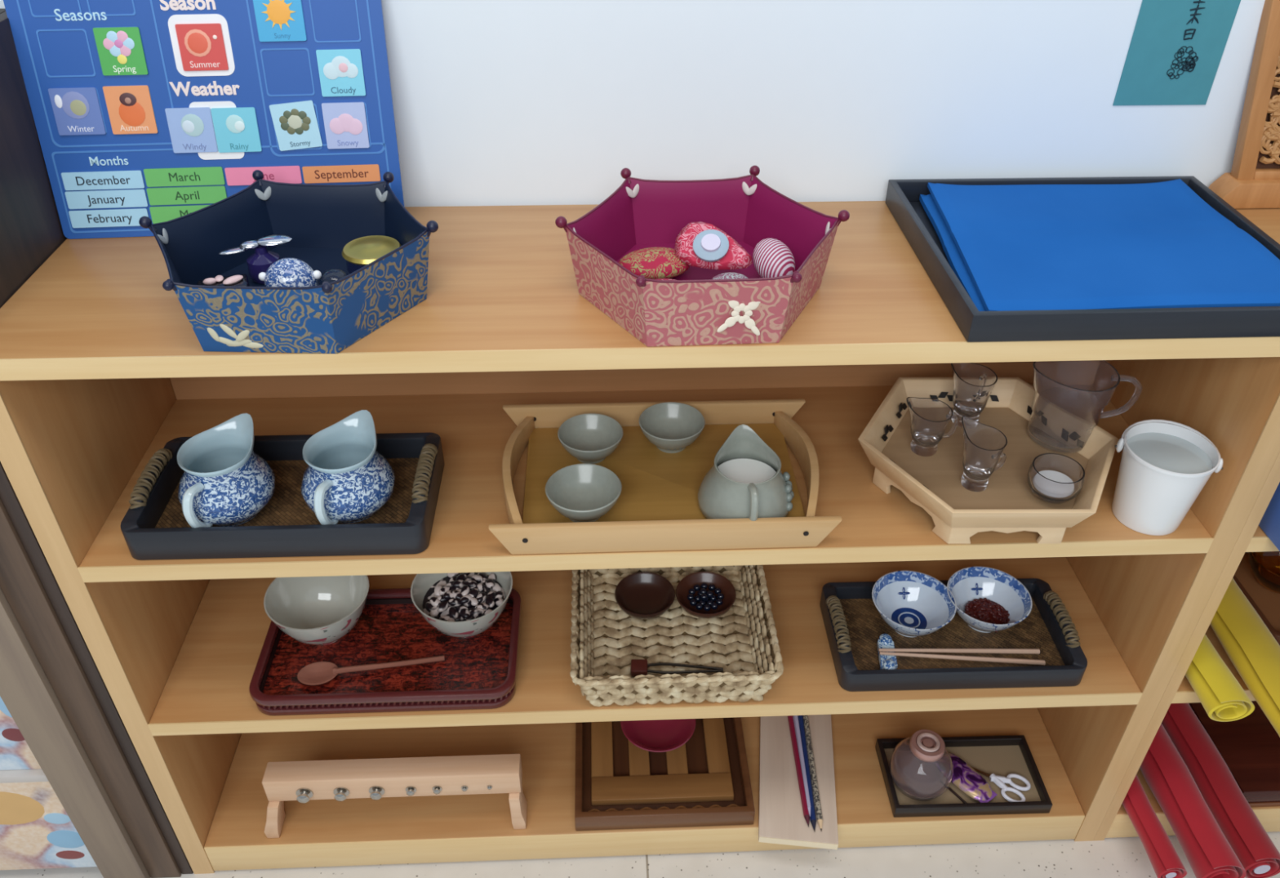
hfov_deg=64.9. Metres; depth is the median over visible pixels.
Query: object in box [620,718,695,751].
bowl
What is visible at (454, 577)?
bean
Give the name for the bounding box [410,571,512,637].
porcelain bowl
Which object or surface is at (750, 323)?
flower
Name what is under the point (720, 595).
bead
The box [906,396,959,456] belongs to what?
creamer
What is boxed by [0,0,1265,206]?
wall
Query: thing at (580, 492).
bowl
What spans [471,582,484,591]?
bean
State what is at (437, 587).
bean
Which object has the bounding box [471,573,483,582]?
bean
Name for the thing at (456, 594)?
bean
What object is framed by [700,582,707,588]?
bead
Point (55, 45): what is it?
calendar board
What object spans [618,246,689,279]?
purse
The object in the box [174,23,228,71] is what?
card
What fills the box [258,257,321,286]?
ball
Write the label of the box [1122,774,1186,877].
roll
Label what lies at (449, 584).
bean
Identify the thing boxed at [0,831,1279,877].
floor
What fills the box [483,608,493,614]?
bean
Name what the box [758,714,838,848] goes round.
wooden board
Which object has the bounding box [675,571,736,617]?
wooden bowl
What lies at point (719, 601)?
bead
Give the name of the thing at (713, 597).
bead
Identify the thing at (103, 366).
bookshelf
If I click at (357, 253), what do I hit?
bowl
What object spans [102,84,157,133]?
card
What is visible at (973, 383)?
creamer
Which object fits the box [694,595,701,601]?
bead
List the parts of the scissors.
blade, handle, handle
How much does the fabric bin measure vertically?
0.110 m
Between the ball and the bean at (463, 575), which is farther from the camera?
the bean at (463, 575)
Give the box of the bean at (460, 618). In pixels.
[454,613,465,621]
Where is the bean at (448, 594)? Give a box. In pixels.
[443,590,453,599]
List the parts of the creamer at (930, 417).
handle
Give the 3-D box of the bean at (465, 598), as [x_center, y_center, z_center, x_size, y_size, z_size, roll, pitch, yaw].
[-0.211,0.194,1.221,0.011,0.009,0.017,29,45,33]
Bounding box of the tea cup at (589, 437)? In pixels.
[557,413,622,463]
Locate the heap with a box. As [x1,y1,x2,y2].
[422,572,504,620]
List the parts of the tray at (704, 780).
cord trim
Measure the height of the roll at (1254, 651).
0.056 m
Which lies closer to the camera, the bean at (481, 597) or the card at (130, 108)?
the card at (130, 108)
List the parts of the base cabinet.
panel, picture panel, rail, picture panel, post, post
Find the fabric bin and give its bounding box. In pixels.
[1258,481,1279,551]
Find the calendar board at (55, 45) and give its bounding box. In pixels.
[3,0,404,239]
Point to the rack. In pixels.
(340, 780)
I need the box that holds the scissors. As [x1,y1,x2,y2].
[970,765,1031,801]
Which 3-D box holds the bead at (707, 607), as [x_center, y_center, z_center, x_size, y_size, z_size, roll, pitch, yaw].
[0.085,0.213,1.269,0.009,0.009,0.009,-1,36,-2]
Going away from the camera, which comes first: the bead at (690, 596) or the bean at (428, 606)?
the bean at (428, 606)
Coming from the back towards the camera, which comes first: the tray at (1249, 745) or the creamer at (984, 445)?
the tray at (1249, 745)
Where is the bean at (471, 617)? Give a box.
[466,612,475,620]
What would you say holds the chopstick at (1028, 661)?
on the tray at (854, 625)
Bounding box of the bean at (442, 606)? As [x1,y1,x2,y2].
[436,600,448,612]
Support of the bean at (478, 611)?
on the heap
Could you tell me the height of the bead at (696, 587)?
0.009 m
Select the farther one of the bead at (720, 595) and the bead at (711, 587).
the bead at (711, 587)
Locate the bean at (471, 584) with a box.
[465,580,477,588]
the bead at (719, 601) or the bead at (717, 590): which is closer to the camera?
the bead at (719, 601)
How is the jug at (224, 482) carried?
on the tray at (154, 526)
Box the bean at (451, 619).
[447,617,455,621]
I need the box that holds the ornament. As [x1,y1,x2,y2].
[711,272,748,279]
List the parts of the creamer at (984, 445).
handle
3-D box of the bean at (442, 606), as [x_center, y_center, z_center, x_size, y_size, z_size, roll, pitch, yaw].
[-0.238,0.202,1.217,0.017,0.009,0.011,-28,45,-32]
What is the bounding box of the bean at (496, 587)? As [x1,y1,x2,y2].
[491,582,501,592]
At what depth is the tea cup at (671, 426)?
1.16 m
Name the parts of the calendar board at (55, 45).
month strip, month strip, month strip, month strip, month strip, month strip, month strip, month strip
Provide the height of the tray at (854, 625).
0.048 m
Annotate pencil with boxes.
[787,715,809,826]
[793,715,810,817]
[798,715,816,831]
[803,715,822,831]
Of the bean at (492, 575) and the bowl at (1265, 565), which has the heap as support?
the bean at (492, 575)
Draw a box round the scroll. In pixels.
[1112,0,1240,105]
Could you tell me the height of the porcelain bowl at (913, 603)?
0.045 m
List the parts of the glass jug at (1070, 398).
handle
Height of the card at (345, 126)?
0.044 m
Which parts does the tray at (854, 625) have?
handle, handle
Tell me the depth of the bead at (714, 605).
1.27 m
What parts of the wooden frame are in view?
frame, panel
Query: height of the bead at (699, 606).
0.009 m
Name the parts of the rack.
leg, knob, knob, knob, knob, knob, knob, leg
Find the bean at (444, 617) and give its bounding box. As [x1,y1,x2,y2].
[440,615,450,621]
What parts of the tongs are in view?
arm, arm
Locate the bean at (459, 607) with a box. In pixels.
[455,604,468,613]
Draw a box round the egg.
[752,237,795,277]
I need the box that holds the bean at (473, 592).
[467,587,478,596]
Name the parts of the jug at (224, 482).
handle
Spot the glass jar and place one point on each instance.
(921, 766)
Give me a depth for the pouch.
0.95 m
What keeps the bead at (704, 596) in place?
in the wooden bowl at (727, 588)
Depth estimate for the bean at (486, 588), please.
1.24 m
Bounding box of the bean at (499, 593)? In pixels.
[493,591,502,599]
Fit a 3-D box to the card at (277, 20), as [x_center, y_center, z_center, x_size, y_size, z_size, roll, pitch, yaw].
[-0.349,-0.408,0.974,0.045,0.044,0.010,-3,37,-5]
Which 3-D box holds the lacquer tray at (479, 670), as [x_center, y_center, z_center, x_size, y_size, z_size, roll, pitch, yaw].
[-0.301,0.254,1.226,0.307,0.029,0.177,-1,36,-2]
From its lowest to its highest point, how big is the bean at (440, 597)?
0.009 m
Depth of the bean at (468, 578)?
1.26 m
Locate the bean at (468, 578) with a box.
[464,576,471,581]
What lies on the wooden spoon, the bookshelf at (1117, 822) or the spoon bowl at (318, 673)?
the spoon bowl at (318, 673)
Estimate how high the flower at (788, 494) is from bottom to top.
0.030 m
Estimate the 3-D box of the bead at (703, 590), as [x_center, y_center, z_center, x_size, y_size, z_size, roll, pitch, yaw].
[0.081,0.195,1.285,0.009,0.009,0.009,-1,36,-2]
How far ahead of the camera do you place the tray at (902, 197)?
0.89 m
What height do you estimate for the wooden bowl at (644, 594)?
0.022 m
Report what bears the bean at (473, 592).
on the heap
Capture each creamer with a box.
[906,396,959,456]
[951,362,997,427]
[960,415,1007,491]
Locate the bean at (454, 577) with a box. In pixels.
[448,574,457,582]
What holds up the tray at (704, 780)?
on the bookshelf at (103, 366)
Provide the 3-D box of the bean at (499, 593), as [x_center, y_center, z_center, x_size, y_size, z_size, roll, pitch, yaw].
[-0.175,0.194,1.236,0.011,0.010,0.017,25,43,30]
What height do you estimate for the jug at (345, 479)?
0.092 m
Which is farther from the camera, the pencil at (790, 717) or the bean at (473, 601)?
the pencil at (790, 717)
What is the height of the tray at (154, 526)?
0.055 m
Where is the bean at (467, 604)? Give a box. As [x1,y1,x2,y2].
[464,602,472,608]
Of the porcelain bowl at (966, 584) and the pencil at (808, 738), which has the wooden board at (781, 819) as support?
the pencil at (808, 738)
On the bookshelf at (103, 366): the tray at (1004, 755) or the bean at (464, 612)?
the tray at (1004, 755)
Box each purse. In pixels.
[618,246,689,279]
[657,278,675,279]
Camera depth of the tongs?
1.20 m
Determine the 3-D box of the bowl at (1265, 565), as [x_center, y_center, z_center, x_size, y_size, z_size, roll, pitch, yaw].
[0.844,0.172,1.323,0.096,0.046,0.096,-1,36,-2]
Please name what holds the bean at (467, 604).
on the heap
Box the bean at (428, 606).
[425,601,433,612]
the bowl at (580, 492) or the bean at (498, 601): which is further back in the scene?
the bean at (498, 601)
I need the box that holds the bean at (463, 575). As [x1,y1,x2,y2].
[455,573,466,580]
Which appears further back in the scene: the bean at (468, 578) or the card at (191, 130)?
the bean at (468, 578)
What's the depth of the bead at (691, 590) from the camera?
1.29 m
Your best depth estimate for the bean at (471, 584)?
1.24 m
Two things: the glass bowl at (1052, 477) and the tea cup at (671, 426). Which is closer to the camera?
the glass bowl at (1052, 477)
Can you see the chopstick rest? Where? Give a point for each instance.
(885, 641)
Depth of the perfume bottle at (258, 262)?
0.95 m
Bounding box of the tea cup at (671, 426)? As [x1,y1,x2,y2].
[638,401,705,453]
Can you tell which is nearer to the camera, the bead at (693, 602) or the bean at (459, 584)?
the bean at (459, 584)
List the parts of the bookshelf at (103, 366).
panel, panel, panel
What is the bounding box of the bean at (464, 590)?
[460,584,469,595]
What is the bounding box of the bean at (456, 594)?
[452,590,462,599]
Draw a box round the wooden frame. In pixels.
[1208,0,1279,208]
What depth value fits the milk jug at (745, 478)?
1.05 m
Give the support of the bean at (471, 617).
on the heap
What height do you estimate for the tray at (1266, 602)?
0.023 m
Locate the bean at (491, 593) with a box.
[486,591,495,599]
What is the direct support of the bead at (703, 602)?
in the wooden bowl at (727, 588)
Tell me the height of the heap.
0.037 m
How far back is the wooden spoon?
1.19 m
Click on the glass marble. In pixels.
(331, 275)
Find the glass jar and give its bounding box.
[888,728,953,800]
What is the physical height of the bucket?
0.092 m
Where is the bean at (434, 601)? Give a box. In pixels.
[429,596,440,606]
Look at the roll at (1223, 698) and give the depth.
1.16 m
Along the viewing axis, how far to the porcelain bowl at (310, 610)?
1.25 m
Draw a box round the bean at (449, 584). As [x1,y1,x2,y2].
[445,580,454,586]
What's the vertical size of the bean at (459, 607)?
0.010 m
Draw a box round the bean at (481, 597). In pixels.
[475,591,486,603]
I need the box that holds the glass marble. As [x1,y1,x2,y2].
[318,268,348,284]
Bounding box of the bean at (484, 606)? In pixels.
[475,603,489,610]
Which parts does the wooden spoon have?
spoon handle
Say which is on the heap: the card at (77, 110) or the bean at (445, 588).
the bean at (445, 588)
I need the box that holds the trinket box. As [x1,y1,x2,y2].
[197,274,249,286]
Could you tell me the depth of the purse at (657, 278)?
0.93 m
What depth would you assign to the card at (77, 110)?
0.99 m
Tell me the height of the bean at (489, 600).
0.010 m
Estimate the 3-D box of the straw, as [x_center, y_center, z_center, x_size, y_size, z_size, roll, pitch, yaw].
[0.429,0.482,1.358,0.003,0.003,0.060,-23,43,-29]
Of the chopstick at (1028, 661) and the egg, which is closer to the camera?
the egg
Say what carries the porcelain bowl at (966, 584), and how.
in the tray at (854, 625)
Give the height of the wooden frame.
0.327 m
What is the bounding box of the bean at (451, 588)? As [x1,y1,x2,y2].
[448,585,458,590]
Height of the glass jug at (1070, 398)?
0.093 m
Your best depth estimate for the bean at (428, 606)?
1.22 m
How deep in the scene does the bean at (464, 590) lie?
1.23 m
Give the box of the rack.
[262,753,527,837]
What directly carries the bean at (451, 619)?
on the heap
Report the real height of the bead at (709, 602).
0.009 m
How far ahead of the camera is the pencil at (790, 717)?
1.38 m
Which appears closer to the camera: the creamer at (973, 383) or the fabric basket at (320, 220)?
the fabric basket at (320, 220)
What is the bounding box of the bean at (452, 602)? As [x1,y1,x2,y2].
[447,598,461,605]
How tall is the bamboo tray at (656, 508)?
0.040 m
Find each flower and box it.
[717,300,760,335]
[782,471,794,511]
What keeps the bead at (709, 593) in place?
in the wooden bowl at (727, 588)
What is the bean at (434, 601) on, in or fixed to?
on the heap
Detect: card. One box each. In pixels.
[48,87,106,135]
[93,26,148,75]
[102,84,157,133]
[164,106,217,152]
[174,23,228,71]
[210,106,262,152]
[253,0,306,41]
[269,100,322,151]
[315,48,365,96]
[321,102,369,148]
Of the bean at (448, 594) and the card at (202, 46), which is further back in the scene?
the bean at (448, 594)
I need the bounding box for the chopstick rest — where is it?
[875,632,897,669]
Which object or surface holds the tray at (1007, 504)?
on the bookshelf at (103, 366)
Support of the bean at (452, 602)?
on the heap
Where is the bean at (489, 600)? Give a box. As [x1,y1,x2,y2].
[484,595,494,607]
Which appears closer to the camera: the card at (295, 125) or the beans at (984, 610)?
the card at (295, 125)
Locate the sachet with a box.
[948,751,997,802]
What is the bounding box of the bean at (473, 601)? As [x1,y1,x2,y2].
[468,596,478,605]
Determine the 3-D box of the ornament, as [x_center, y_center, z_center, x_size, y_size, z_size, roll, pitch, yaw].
[0.084,-0.143,0.936,0.040,0.022,0.028,-1,36,-2]
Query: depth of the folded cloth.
0.98 m
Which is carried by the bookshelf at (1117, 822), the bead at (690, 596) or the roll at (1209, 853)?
the roll at (1209, 853)
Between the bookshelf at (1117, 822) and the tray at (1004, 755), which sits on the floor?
the bookshelf at (1117, 822)
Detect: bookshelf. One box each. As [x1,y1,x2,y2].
[0,200,1279,873]
[1093,208,1279,839]
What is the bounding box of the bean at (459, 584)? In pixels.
[452,579,465,588]
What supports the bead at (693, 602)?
in the wooden bowl at (727, 588)
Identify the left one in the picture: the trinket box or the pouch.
the trinket box
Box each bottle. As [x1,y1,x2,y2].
[218,234,292,284]
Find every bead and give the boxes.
[687,593,693,600]
[688,587,695,594]
[689,599,697,605]
[693,583,700,591]
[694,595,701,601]
[695,602,702,609]
[698,600,706,606]
[699,587,706,594]
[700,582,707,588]
[700,592,707,599]
[703,604,711,611]
[706,590,713,597]
[706,599,713,606]
[708,583,715,590]
[709,594,716,601]
[711,602,718,608]
[714,586,721,594]
[715,598,723,604]
[716,592,724,599]
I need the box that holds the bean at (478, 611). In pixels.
[470,607,484,615]
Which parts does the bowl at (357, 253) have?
pot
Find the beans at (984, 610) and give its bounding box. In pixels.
[964,597,1009,631]
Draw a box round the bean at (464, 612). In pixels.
[459,608,470,619]
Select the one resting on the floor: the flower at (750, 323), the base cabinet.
the base cabinet
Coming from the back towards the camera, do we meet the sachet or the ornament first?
the sachet
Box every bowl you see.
[263,574,368,644]
[297,661,337,684]
[342,235,401,273]
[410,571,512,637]
[545,463,622,522]
[614,571,675,618]
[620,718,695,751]
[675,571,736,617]
[871,570,956,636]
[946,565,1032,632]
[1026,453,1084,503]
[1248,551,1279,593]
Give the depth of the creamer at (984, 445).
1.04 m
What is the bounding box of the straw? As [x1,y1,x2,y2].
[948,786,976,812]
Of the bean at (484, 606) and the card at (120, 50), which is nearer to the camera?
the card at (120, 50)
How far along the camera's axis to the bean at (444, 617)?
1.20 m
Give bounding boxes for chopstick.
[878,648,1039,653]
[879,651,1045,665]
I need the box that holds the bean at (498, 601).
[493,596,503,605]
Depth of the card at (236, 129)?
1.01 m
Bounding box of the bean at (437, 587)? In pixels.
[434,584,442,595]
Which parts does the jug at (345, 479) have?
handle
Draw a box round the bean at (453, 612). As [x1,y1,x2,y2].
[448,606,458,618]
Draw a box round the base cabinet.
[0,8,193,877]
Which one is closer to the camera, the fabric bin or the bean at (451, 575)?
the fabric bin
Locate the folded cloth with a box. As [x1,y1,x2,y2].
[919,178,1279,311]
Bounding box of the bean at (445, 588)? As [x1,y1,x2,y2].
[439,586,449,594]
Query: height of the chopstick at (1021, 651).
0.015 m
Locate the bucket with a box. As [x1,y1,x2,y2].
[1111,418,1223,535]
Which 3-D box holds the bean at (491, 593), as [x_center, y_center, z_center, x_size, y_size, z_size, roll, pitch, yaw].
[-0.182,0.192,1.230,0.011,0.010,0.017,-5,37,-8]
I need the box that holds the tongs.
[630,658,723,675]
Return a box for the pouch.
[674,221,752,269]
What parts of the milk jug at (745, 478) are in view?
handle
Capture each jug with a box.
[177,413,275,527]
[301,409,395,524]
[697,423,794,520]
[1026,360,1142,453]
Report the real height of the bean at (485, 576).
0.010 m
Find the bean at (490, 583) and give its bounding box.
[485,578,494,587]
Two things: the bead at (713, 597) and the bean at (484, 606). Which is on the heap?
the bean at (484, 606)
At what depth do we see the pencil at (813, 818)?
1.37 m
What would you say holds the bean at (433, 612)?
on the heap
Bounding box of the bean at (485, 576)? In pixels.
[476,572,488,579]
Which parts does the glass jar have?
lid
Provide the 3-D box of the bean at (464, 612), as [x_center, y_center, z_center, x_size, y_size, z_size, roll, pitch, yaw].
[-0.210,0.209,1.207,0.011,0.009,0.017,-28,45,-32]
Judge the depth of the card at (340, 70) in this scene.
1.00 m
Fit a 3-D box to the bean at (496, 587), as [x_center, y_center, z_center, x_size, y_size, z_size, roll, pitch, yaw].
[-0.178,0.185,1.250,0.011,0.010,0.017,-17,40,-23]
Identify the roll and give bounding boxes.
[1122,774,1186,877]
[1139,723,1246,877]
[1161,702,1279,877]
[1185,633,1254,721]
[1209,577,1279,736]
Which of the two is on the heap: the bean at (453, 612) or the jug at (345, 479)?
the bean at (453, 612)
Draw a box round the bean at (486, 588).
[480,584,489,591]
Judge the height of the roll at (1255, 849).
0.052 m
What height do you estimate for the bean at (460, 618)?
0.010 m
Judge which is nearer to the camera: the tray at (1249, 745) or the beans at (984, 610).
the beans at (984, 610)
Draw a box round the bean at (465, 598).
[460,594,471,604]
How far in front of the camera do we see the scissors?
1.37 m
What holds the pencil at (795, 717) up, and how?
on the wooden board at (781, 819)
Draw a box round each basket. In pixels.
[138,169,438,353]
[555,164,849,346]
[569,564,783,706]
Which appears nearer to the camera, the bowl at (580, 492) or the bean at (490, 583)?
the bowl at (580, 492)
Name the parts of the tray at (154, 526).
handle, handle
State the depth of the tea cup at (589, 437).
1.15 m
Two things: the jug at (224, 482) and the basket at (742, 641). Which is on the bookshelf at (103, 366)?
the basket at (742, 641)
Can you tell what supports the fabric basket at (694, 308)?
on the bookshelf at (103, 366)
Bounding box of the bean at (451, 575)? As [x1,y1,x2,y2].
[447,572,460,577]
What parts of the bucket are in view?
wire handle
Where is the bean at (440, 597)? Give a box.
[437,594,448,601]
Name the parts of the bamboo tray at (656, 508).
handle, rail, rail, handle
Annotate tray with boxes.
[120,432,444,559]
[248,587,521,715]
[488,398,842,554]
[574,716,755,830]
[819,577,1087,691]
[857,377,1118,543]
[875,734,1052,817]
[884,175,1279,342]
[1188,700,1279,806]
[1232,551,1279,644]
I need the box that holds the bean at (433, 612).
[430,605,439,617]
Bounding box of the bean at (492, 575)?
[488,572,497,582]
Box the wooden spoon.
[297,654,444,684]

